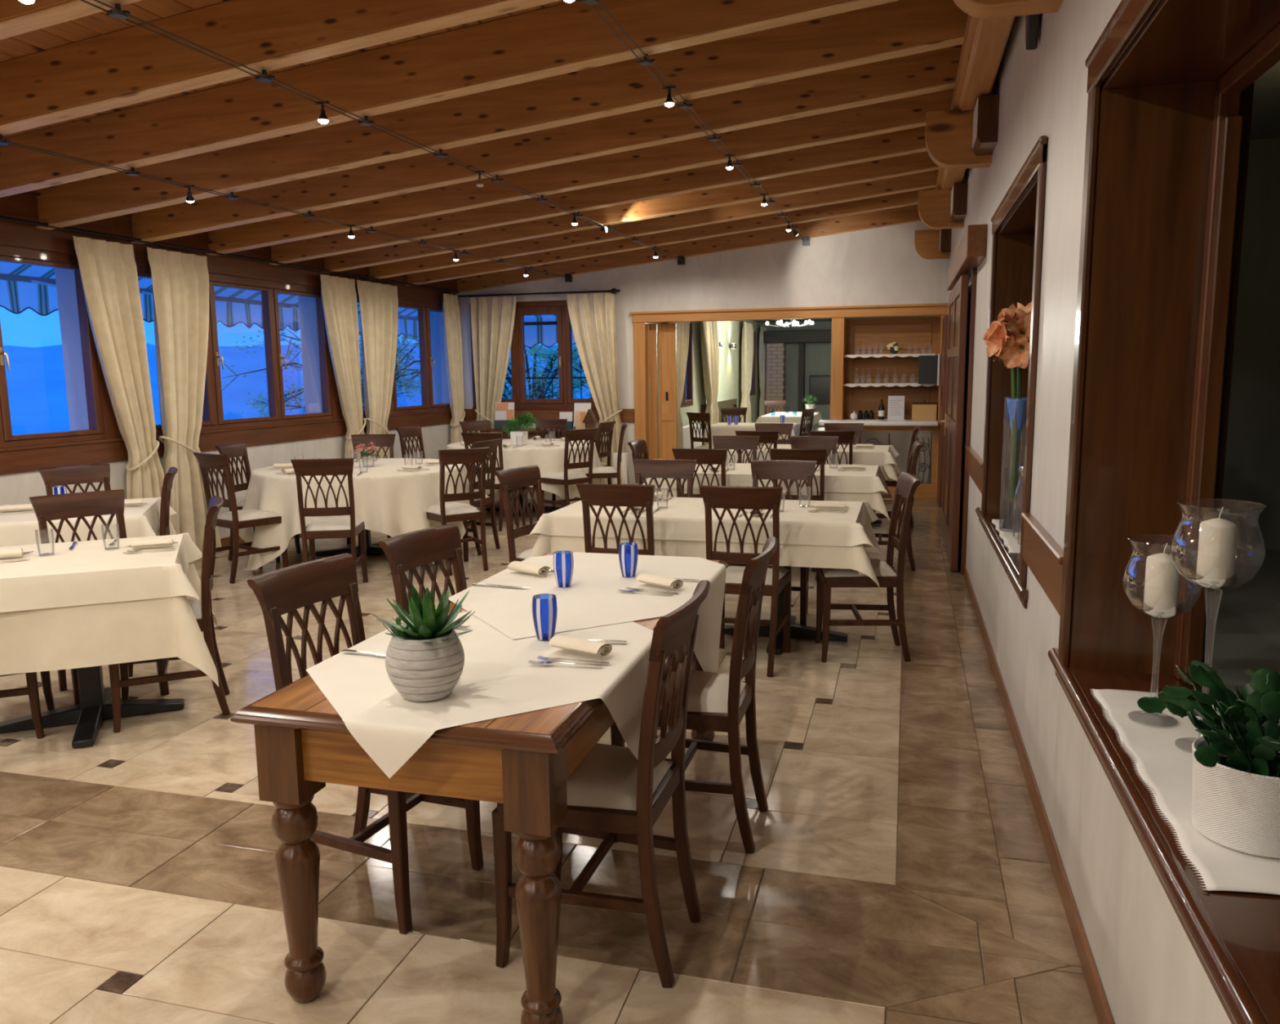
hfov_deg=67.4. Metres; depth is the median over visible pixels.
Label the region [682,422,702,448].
radiator
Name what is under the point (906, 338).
wine glass
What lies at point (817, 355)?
wall
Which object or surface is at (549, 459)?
tablecloth
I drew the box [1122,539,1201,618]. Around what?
bowl
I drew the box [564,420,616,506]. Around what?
dining chair
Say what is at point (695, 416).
dining chair
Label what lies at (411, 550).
dining chair
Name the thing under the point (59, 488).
glass
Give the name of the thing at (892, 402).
print
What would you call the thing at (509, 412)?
print
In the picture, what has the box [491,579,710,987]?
dining chair
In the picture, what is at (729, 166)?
spotlight
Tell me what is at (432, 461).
rolled napkin
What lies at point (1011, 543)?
doily
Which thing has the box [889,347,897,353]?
bowl
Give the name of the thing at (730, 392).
wall
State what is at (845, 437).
dining chair
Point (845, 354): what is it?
shelf
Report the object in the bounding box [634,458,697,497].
dining chair
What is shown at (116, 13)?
cable
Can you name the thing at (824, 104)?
ceiling
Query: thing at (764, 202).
spotlight
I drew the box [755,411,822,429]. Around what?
tablecloth
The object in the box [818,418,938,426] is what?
countertop
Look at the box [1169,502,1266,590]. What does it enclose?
bowl
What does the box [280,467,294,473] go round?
rolled napkin
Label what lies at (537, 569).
rolled napkin
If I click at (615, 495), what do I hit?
dining chair
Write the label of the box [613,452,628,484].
radiator
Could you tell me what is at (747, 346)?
curtain
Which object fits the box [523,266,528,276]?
spotlight
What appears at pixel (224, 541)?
baseboard
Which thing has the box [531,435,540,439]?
rolled napkin
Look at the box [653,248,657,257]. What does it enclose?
spotlight
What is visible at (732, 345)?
wall sconce
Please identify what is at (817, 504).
rolled napkin
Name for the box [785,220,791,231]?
spotlight
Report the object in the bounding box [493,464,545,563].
dining chair
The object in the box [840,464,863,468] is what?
rolled napkin
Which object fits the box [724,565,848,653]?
pedestal table
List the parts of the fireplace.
post, screen frame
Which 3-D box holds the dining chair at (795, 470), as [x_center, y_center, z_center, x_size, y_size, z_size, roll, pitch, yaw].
[0.847,0.189,5.885,0.412,0.970,0.504,2,9,15]
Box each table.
[0,665,184,748]
[230,552,728,1023]
[315,528,385,557]
[480,427,598,447]
[485,486,560,515]
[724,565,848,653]
[870,519,881,523]
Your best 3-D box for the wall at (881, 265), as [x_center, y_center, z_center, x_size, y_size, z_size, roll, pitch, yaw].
[0.602,-2.055,12.148,7.200,3.600,0.334,2,9,15]
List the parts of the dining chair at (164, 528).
leg, rail, rail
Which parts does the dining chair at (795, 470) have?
leg, rail, leg, leg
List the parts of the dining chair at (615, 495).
leg, rail, rail, leg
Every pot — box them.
[371,582,475,701]
[510,431,528,444]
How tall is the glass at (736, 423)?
0.122 m
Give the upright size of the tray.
0.012 m
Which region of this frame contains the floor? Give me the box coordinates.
[0,488,1098,1023]
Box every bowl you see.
[849,411,857,419]
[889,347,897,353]
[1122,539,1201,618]
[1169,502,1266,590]
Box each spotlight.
[18,0,35,4]
[183,184,195,202]
[315,100,329,124]
[346,224,355,238]
[452,249,459,261]
[474,170,484,186]
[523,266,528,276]
[564,0,574,2]
[570,212,578,225]
[597,224,607,232]
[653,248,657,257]
[662,85,675,106]
[724,153,734,169]
[760,192,768,205]
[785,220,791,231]
[792,226,798,235]
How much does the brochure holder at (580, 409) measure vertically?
0.330 m
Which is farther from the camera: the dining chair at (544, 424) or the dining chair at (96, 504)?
the dining chair at (544, 424)
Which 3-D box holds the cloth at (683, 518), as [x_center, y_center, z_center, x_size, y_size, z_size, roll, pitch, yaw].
[0.407,0.040,5.513,1.863,0.139,1.003,2,9,15]
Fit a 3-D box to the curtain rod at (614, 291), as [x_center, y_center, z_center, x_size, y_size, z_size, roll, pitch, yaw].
[-1.302,-2.806,12.350,2.220,0.070,0.151,2,9,15]
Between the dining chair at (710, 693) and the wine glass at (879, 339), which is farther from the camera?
the wine glass at (879, 339)
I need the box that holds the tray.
[856,417,875,419]
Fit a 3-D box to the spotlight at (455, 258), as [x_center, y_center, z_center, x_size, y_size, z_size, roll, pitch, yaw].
[-1.795,-2.499,9.360,0.070,0.105,0.052,2,9,15]
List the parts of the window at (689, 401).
frame rail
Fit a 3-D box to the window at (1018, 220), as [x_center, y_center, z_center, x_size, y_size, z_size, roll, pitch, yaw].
[1.970,-0.664,4.705,0.408,1.790,2.350,2,9,15]
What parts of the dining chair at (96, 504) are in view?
leg, leg, rail, leg, leg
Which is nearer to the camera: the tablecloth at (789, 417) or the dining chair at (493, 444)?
the dining chair at (493, 444)
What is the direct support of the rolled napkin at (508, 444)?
on the tablecloth at (549, 459)
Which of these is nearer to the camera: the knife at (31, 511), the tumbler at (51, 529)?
the tumbler at (51, 529)
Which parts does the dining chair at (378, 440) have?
leg, leg, rail, leg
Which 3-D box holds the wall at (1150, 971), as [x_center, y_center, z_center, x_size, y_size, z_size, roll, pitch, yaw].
[1.581,-0.940,3.927,0.756,3.750,15.803,2,9,15]
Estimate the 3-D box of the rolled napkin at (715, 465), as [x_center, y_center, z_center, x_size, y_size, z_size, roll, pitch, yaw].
[0.579,-0.341,7.466,0.068,0.033,0.172,1,9,13]
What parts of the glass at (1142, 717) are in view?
stem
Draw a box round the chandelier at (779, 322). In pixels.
[765,319,813,326]
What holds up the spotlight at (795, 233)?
attached to the cable at (646, 61)
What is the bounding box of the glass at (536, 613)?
[532,593,557,639]
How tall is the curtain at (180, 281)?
2.510 m
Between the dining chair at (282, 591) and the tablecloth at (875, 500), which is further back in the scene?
the tablecloth at (875, 500)
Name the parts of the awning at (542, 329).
hem cord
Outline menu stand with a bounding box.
[885,395,906,420]
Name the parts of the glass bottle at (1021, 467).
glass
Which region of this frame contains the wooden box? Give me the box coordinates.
[911,400,937,419]
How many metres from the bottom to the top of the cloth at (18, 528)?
0.139 m
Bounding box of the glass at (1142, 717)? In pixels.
[1122,533,1201,726]
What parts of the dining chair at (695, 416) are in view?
leg, rail, rail, seat, leg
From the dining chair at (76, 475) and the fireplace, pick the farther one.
the fireplace
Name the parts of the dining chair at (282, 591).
leg, rail, leg, seat frame, leg, leg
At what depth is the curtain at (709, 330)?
16.09 m
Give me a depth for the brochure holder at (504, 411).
12.29 m
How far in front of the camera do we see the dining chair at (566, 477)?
9.75 m
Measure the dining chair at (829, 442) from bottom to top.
0.970 m
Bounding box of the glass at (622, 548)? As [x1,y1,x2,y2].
[618,542,638,577]
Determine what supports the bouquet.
on the liner at (903, 355)
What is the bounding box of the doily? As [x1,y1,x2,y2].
[991,519,1021,553]
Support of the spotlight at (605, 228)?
attached to the cable at (116, 13)
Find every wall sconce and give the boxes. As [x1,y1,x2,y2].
[718,341,722,346]
[728,342,735,348]
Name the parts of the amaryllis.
stem, stem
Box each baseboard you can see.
[220,536,245,546]
[963,564,1115,1023]
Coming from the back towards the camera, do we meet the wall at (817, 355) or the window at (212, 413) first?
the wall at (817, 355)
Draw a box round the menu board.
[918,348,939,385]
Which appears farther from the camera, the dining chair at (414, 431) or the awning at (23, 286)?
the dining chair at (414, 431)
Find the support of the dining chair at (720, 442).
on the floor
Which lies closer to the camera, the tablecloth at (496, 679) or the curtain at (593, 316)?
the tablecloth at (496, 679)
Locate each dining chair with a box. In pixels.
[0,671,54,738]
[29,488,168,704]
[38,462,111,495]
[108,495,230,733]
[159,466,177,535]
[193,452,288,583]
[215,441,301,561]
[246,552,483,933]
[290,457,368,582]
[346,433,395,543]
[378,523,466,799]
[395,425,425,458]
[426,446,489,575]
[459,420,511,496]
[461,431,517,531]
[467,438,501,555]
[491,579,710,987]
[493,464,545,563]
[535,418,567,500]
[540,427,597,506]
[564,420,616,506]
[576,483,654,555]
[585,422,627,484]
[610,536,777,853]
[627,438,648,484]
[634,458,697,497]
[671,448,727,497]
[685,412,713,448]
[699,484,791,676]
[712,435,759,462]
[720,407,746,422]
[732,403,739,422]
[735,430,778,462]
[738,459,816,625]
[755,422,793,444]
[764,400,786,444]
[769,448,827,580]
[777,408,816,444]
[790,435,839,464]
[809,430,854,464]
[812,426,825,431]
[814,471,920,662]
[823,422,863,444]
[872,440,923,570]
[883,426,920,528]
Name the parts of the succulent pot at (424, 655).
pot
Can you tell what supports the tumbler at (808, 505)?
on the cloth at (683, 518)
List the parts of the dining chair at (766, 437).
leg, rail, leg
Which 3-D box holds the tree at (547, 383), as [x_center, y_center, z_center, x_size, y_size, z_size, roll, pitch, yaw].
[-2.546,-1.554,22.935,5.375,7.365,5.580,7,11,43]
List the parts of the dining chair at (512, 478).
leg, rail, seat frame, seat, rail, leg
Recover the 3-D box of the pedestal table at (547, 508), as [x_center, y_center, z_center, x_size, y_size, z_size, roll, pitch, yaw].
[-1.314,-0.387,10.716,1.600,0.745,1.600,0,8,4]
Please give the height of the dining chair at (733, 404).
0.970 m
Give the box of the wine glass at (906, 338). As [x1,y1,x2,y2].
[906,337,912,353]
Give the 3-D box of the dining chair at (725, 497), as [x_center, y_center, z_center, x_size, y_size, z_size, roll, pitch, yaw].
[0.560,0.320,5.007,0.412,0.970,0.504,2,9,15]
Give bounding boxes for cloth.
[0,496,177,546]
[0,533,202,612]
[528,496,879,547]
[642,462,889,493]
[727,444,899,465]
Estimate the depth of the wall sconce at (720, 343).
17.15 m
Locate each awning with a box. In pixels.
[0,261,58,315]
[137,277,300,331]
[357,302,418,338]
[524,314,575,347]
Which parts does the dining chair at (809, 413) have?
seat, leg, rail, rail, leg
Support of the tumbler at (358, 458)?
on the tablecloth at (390, 501)
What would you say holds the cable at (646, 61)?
attached to the ceiling at (824, 104)
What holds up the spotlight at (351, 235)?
attached to the cable at (568, 277)
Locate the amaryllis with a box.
[982,301,1031,501]
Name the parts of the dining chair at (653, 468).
leg, rail, leg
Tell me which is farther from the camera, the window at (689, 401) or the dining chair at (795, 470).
the window at (689, 401)
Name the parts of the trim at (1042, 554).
chair rail, chair rail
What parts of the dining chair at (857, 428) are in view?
rail, leg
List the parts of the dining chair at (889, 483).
seat frame, leg, leg, rail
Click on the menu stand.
(895, 411)
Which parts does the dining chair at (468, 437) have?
leg, rail, rail, seat frame, seat, leg, leg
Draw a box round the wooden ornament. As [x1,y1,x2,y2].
[582,408,597,428]
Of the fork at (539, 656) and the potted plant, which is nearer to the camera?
the potted plant
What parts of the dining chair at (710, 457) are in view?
leg, rail, rail, leg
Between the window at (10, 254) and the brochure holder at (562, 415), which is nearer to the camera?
the window at (10, 254)
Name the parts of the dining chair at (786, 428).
rail, leg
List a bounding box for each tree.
[218,327,422,417]
[502,316,592,398]
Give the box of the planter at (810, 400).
[803,394,817,408]
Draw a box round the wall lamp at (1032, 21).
[1025,13,1039,49]
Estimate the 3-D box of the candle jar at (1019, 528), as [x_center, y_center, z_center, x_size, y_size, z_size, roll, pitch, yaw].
[1.883,0.115,4.683,0.072,0.085,0.072,2,9,15]
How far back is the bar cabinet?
11.62 m
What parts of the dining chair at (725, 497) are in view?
leg, leg, rail, rail, seat frame, seat, leg, leg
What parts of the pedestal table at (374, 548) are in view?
arm, arm, arm, arm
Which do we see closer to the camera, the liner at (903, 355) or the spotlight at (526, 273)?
the spotlight at (526, 273)
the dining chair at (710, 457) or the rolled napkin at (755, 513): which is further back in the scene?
the dining chair at (710, 457)
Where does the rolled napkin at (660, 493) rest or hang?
on the cloth at (683, 518)
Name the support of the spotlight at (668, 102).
attached to the cable at (646, 61)
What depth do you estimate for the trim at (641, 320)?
11.79 m
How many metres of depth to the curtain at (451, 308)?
12.50 m
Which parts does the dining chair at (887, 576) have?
leg, leg, seat frame, seat, leg, rail, leg, rail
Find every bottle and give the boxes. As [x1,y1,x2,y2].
[878,399,884,419]
[1012,464,1023,538]
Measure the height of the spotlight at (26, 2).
0.105 m
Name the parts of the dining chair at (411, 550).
leg, rail, leg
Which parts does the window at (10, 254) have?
frame post, handle, frame rail, frame rail, frame post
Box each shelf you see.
[843,383,937,386]
[844,353,940,357]
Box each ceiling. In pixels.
[0,0,1014,293]
[752,315,941,323]
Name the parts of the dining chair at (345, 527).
leg, leg, rail, rail, seat, seat frame, leg, leg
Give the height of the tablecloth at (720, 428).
0.230 m
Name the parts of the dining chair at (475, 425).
rail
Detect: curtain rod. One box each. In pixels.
[0,215,459,293]
[457,288,620,297]
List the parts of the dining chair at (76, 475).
leg, leg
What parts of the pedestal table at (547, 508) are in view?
arm, arm, arm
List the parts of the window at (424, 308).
sash, frame post, frame rail, frame rail, sash, frame post, handle, sash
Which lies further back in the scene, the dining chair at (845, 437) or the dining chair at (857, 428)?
the dining chair at (857, 428)
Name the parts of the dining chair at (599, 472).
seat frame, seat, leg, rail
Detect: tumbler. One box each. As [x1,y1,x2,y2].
[35,528,54,555]
[101,523,119,549]
[350,448,358,462]
[358,457,368,472]
[404,454,413,465]
[414,450,422,464]
[656,488,668,508]
[726,454,735,469]
[779,490,784,511]
[798,486,810,506]
[829,453,838,467]
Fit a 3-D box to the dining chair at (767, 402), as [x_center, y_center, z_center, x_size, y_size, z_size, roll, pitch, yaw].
[2.545,-1.620,18.137,0.412,0.970,0.504,1,8,10]
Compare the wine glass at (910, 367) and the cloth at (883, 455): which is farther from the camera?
the wine glass at (910, 367)
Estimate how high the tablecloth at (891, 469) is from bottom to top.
0.315 m
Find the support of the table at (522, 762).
on the floor
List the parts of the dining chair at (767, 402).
rail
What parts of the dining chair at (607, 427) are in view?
leg, rail, rail, leg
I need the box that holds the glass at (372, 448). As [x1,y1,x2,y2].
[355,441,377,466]
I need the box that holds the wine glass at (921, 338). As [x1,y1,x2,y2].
[920,337,926,353]
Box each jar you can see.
[857,409,862,417]
[863,409,868,417]
[868,409,873,417]
[1017,525,1021,544]
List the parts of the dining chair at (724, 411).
rail, leg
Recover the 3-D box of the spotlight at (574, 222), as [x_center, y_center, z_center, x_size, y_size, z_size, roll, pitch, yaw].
[-0.561,-2.508,8.227,0.070,0.105,0.052,2,9,15]
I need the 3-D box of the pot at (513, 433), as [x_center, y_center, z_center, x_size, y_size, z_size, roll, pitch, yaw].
[-1.314,-0.804,10.444,0.151,0.145,0.151,2,9,15]
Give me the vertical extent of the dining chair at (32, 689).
0.970 m
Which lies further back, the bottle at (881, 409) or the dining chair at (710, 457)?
the bottle at (881, 409)
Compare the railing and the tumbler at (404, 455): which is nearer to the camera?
the tumbler at (404, 455)
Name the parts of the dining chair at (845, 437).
rail, leg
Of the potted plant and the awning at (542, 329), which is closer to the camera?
the potted plant
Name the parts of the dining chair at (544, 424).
leg, rail, leg, leg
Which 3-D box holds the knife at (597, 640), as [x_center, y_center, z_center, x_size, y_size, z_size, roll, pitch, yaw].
[-0.147,0.364,2.719,0.222,0.004,0.018,1,8,10]
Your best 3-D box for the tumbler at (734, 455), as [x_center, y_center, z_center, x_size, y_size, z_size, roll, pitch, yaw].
[0.717,-0.393,7.577,0.069,0.111,0.068,2,9,15]
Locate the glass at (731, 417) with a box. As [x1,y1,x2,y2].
[727,416,732,424]
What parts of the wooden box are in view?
lid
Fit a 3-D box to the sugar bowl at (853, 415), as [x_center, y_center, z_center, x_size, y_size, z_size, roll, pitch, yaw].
[2.586,-1.167,11.607,0.090,0.105,0.089,2,9,15]
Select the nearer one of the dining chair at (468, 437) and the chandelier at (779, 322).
the dining chair at (468, 437)
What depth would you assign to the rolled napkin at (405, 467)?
7.75 m
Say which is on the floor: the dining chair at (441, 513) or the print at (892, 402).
the dining chair at (441, 513)
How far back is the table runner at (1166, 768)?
1.99 m
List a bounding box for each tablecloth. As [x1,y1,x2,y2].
[0,519,177,546]
[0,561,218,686]
[238,457,477,569]
[306,611,653,777]
[446,438,601,504]
[448,551,725,672]
[528,523,880,586]
[654,480,893,520]
[702,422,803,438]
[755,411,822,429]
[862,457,900,480]
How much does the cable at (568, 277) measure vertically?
0.100 m
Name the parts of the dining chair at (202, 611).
leg, leg, seat, seat frame, rail, rail, leg, leg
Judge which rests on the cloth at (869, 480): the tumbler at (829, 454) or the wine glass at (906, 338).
the tumbler at (829, 454)
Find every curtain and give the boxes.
[72,235,173,525]
[146,246,221,552]
[320,274,367,457]
[356,280,398,458]
[442,293,465,443]
[470,295,516,432]
[566,292,629,484]
[667,321,689,448]
[700,320,719,444]
[740,321,753,422]
[759,326,766,416]
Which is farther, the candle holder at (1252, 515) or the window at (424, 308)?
the window at (424, 308)
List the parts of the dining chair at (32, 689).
leg, leg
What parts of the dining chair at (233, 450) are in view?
leg, rail, seat frame, seat, rail, leg, leg, leg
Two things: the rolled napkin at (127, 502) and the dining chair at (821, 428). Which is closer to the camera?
the rolled napkin at (127, 502)
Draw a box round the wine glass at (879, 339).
[878,338,884,354]
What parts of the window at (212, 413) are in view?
sash, frame post, handle, frame rail, sash, frame rail, frame post, handle, sash, frame post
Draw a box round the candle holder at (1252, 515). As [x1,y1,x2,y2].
[1169,497,1266,752]
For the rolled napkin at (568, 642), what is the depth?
2.58 m
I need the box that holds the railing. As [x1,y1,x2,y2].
[504,359,591,398]
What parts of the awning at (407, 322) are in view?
hem cord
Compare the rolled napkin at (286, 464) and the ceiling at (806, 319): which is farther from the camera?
the ceiling at (806, 319)
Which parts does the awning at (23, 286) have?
hem cord, arm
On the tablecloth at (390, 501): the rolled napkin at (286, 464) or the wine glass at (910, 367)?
the rolled napkin at (286, 464)
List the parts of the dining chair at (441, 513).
leg, seat, seat frame, rail, rail, leg, leg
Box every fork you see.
[122,549,173,553]
[126,547,176,551]
[527,659,603,666]
[537,655,609,663]
[617,589,673,595]
[625,586,679,594]
[810,509,847,511]
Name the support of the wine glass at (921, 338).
on the liner at (903, 355)
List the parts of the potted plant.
pot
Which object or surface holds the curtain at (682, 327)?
hanging from the wall at (730, 392)
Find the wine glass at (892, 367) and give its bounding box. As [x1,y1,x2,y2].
[892,367,898,382]
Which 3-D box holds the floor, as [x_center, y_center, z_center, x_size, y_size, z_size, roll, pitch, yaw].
[-1.663,0.924,4.799,7.500,0.120,15.800,2,9,15]
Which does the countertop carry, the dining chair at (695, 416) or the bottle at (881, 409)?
the bottle at (881, 409)
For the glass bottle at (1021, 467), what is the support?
on the doily
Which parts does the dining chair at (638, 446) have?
leg, rail, leg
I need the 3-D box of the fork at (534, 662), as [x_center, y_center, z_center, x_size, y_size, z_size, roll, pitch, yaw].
[-0.194,0.395,2.500,0.198,0.005,0.022,1,8,10]
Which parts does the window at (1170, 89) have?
casing, head moulding, head casing, frame, frame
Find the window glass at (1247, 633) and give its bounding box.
[1208,60,1279,694]
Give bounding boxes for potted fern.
[501,409,538,444]
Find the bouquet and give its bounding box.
[884,342,903,353]
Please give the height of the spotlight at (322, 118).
0.105 m
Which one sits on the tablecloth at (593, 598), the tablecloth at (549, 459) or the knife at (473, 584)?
the knife at (473, 584)
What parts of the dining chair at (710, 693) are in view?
leg, seat, seat frame, leg, rail, leg, rail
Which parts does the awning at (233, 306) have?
arm, hem cord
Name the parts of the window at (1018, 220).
casing, head moulding, head casing, casing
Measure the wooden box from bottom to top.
0.235 m
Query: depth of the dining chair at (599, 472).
10.29 m
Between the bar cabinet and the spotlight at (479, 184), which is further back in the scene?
the bar cabinet
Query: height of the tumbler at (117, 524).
0.111 m
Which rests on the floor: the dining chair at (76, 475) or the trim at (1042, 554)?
the dining chair at (76, 475)
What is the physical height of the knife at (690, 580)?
0.004 m
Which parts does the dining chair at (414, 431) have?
leg, rail, leg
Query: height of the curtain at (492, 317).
2.485 m
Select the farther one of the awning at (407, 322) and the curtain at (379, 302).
the awning at (407, 322)
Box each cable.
[0,133,572,282]
[80,0,684,264]
[579,0,809,245]
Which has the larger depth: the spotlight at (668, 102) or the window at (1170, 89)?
the spotlight at (668, 102)
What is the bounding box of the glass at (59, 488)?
[52,485,66,494]
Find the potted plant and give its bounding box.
[1137,660,1279,857]
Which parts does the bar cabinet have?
metal panel, panel, frame, post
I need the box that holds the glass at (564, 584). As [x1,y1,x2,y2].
[553,550,573,586]
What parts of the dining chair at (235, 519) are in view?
leg, rail, rail, leg, seat, seat frame, leg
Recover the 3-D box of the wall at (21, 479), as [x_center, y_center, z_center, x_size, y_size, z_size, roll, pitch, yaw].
[-4.731,-0.852,5.706,0.390,3.200,15.808,2,9,16]
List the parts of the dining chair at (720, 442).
rail, leg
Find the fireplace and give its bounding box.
[764,329,831,435]
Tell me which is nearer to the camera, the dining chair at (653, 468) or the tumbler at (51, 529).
the tumbler at (51, 529)
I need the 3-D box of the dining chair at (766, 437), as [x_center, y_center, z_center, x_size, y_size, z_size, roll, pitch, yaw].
[1.164,-0.317,9.322,0.412,0.970,0.504,2,9,15]
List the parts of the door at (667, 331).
panel, panel, panel, panel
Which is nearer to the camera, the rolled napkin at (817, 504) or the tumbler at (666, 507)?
the rolled napkin at (817, 504)
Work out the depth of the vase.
5.06 m
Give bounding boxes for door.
[648,323,676,459]
[938,274,968,570]
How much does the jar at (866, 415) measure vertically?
0.100 m
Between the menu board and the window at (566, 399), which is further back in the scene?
the window at (566, 399)
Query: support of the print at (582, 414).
attached to the brochure holder at (580, 409)
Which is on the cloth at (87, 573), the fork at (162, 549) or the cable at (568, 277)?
the fork at (162, 549)
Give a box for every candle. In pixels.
[1143,542,1179,609]
[1196,506,1237,579]
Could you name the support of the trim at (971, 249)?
attached to the wall at (1150, 971)
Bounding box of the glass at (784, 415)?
[780,414,785,422]
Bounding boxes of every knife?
[0,511,34,514]
[0,559,27,562]
[69,541,76,549]
[342,648,385,656]
[471,582,527,588]
[549,639,626,643]
[674,577,699,581]
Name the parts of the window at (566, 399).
frame post, sash, frame post, frame rail, frame rail, sash, handle, frame post, sash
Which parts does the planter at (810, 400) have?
pot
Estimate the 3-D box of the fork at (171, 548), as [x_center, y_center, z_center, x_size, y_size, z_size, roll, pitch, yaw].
[-2.193,0.170,4.312,0.198,0.005,0.022,-4,9,-20]
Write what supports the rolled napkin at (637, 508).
on the cloth at (683, 518)
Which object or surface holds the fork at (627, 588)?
on the tablecloth at (593, 598)
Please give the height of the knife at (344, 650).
0.004 m
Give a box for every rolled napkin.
[0,503,33,511]
[0,547,23,557]
[124,498,142,505]
[130,537,173,547]
[273,462,293,467]
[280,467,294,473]
[363,455,372,460]
[401,465,422,470]
[426,459,439,463]
[502,442,511,447]
[507,560,551,575]
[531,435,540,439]
[540,441,554,445]
[548,634,612,656]
[629,506,645,511]
[635,573,683,588]
[653,491,664,500]
[708,464,719,471]
[747,509,763,515]
[813,502,845,508]
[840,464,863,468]
[855,444,873,447]
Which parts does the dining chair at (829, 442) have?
rail, leg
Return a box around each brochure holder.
[493,402,515,429]
[559,411,573,429]
[573,402,591,429]
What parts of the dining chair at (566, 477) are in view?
seat, seat frame, leg, rail, rail, leg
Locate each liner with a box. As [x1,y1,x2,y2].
[845,382,934,386]
[846,353,935,357]
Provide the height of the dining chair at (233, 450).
0.970 m
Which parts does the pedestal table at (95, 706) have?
arm, arm, arm, arm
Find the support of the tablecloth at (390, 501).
on the pedestal table at (374, 548)
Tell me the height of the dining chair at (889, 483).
0.970 m
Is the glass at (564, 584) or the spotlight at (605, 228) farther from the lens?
the spotlight at (605, 228)
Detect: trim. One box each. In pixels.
[629,302,948,484]
[936,267,977,574]
[946,223,987,290]
[964,445,1063,615]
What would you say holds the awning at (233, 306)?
attached to the wall at (21, 479)
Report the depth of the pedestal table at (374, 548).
8.20 m
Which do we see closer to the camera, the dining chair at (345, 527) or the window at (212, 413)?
the dining chair at (345, 527)
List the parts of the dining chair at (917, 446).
seat frame, seat, leg, leg, rail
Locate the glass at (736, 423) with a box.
[733,415,738,424]
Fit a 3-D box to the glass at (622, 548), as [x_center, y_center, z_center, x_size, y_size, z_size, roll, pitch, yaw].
[-0.043,0.178,3.579,0.073,0.122,0.073,0,8,4]
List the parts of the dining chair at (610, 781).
leg, leg, seat frame, seat, leg, rail, rail, leg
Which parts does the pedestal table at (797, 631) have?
arm, arm, arm, arm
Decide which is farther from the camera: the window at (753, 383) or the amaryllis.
the window at (753, 383)
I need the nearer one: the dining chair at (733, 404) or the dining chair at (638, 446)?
the dining chair at (638, 446)
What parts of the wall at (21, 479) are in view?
wall plate, pier panel, wall plate, pier panel, wall plate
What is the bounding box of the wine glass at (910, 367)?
[909,367,915,382]
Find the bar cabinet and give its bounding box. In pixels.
[830,314,946,497]
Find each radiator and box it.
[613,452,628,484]
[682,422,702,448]
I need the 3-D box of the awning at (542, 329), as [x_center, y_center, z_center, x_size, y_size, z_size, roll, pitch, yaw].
[-1.244,-2.648,13.257,2.322,0.726,0.645,2,9,15]
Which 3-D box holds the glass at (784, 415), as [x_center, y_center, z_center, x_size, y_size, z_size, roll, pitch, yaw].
[2.080,-1.352,14.008,0.073,0.122,0.073,-1,8,-2]
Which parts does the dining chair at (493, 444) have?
leg, seat frame, rail, rail, leg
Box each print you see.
[495,402,508,409]
[506,408,513,419]
[580,412,585,421]
[889,400,902,405]
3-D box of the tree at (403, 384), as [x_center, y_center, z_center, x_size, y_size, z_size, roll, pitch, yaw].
[-7.424,-2.105,24.427,7.054,7.732,6.692,-7,10,-35]
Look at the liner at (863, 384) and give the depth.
11.44 m
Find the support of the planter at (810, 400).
on the tablecloth at (789, 417)
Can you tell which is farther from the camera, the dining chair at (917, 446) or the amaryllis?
the dining chair at (917, 446)
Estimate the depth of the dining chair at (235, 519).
7.19 m
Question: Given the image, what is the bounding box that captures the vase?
[999,396,1026,530]
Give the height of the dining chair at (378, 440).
0.970 m
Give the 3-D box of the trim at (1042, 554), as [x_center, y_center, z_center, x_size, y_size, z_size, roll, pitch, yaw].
[1.317,0.199,3.055,0.034,0.183,8.470,2,9,15]
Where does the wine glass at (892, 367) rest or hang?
on the liner at (863, 384)
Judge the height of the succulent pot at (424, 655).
0.270 m
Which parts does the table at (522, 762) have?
leg, edge moulding, edge moulding, leg, edge moulding, leg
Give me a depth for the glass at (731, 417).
13.87 m
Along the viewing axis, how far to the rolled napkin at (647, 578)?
3.36 m
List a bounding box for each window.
[0,244,105,448]
[135,262,333,435]
[355,292,450,417]
[469,299,595,407]
[680,321,693,407]
[749,330,755,395]
[975,135,1048,608]
[1048,0,1279,1023]
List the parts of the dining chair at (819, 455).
leg, rail, rail, leg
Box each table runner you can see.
[831,419,885,421]
[1089,688,1279,894]
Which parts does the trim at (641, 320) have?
post, cornice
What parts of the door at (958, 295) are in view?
handle, rail, panel, panel, rail, panel, panel, rail, panel, rail, panel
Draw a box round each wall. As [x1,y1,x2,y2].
[0,191,457,538]
[429,220,949,484]
[648,320,760,458]
[760,320,831,432]
[914,0,1231,1023]

